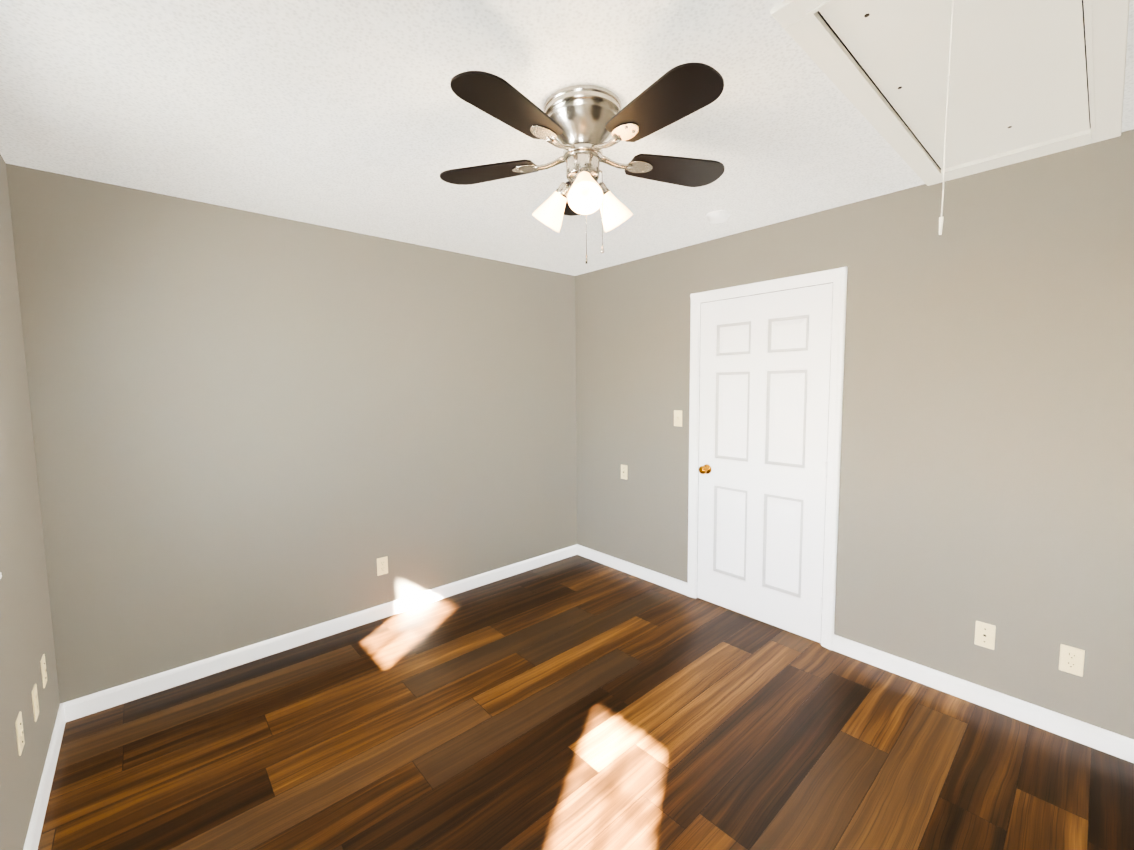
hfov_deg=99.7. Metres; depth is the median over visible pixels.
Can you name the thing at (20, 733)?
electrical outlet
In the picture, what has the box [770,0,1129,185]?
trim
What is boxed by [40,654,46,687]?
electrical outlet
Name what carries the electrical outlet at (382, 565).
attached to the wall at (248, 427)
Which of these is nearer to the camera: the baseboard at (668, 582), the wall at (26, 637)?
the wall at (26, 637)
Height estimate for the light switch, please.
0.115 m
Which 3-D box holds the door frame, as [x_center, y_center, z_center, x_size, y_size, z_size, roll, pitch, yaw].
[1.200,0.189,2.998,0.092,2.116,0.962,-5,6,-42]
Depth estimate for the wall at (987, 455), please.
2.24 m
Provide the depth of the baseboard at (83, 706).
2.73 m
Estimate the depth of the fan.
1.52 m
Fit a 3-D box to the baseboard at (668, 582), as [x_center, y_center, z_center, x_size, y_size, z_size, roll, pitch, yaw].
[0.476,1.143,3.848,0.013,0.090,1.169,-5,6,-42]
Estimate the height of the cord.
0.592 m
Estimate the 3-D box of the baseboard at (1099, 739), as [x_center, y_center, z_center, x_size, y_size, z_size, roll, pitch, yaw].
[2.012,1.268,2.130,0.013,0.090,1.535,-5,6,-42]
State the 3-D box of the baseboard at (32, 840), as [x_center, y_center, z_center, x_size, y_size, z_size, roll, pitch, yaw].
[-1.072,1.405,0.810,0.013,0.090,3.660,-5,6,-42]
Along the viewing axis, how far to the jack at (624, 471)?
3.80 m
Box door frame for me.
[687,267,847,649]
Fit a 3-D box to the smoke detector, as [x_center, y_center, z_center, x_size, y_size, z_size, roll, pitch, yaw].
[0.834,-1.145,2.644,0.128,0.040,0.128,-5,6,-42]
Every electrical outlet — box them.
[15,711,24,755]
[32,684,38,721]
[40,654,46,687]
[377,556,387,575]
[1059,644,1084,676]
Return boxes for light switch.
[674,410,681,426]
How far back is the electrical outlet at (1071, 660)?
2.00 m
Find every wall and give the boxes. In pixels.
[0,154,59,849]
[6,163,576,703]
[575,129,1133,738]
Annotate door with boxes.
[697,283,832,642]
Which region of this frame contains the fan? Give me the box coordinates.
[440,63,724,263]
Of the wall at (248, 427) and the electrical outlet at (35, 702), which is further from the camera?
the wall at (248, 427)
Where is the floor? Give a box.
[38,555,1133,849]
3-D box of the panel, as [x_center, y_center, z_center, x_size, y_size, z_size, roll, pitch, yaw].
[1.284,-1.074,1.488,1.392,0.004,0.452,-5,6,-42]
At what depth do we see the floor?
1.98 m
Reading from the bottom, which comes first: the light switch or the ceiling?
the light switch
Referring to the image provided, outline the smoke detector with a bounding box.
[706,210,729,223]
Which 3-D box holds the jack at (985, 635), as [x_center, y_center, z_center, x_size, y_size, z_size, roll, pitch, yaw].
[1.925,0.969,2.203,0.009,0.115,0.070,-5,6,-42]
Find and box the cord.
[939,0,953,234]
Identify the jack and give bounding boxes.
[621,464,627,479]
[974,621,995,649]
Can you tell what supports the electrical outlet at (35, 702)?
attached to the wall at (26, 637)
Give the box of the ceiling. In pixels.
[0,0,1133,275]
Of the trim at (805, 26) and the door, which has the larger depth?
the door
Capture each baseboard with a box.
[23,704,65,849]
[61,544,576,721]
[577,544,687,595]
[832,634,1133,762]
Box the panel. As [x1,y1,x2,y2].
[818,0,1090,169]

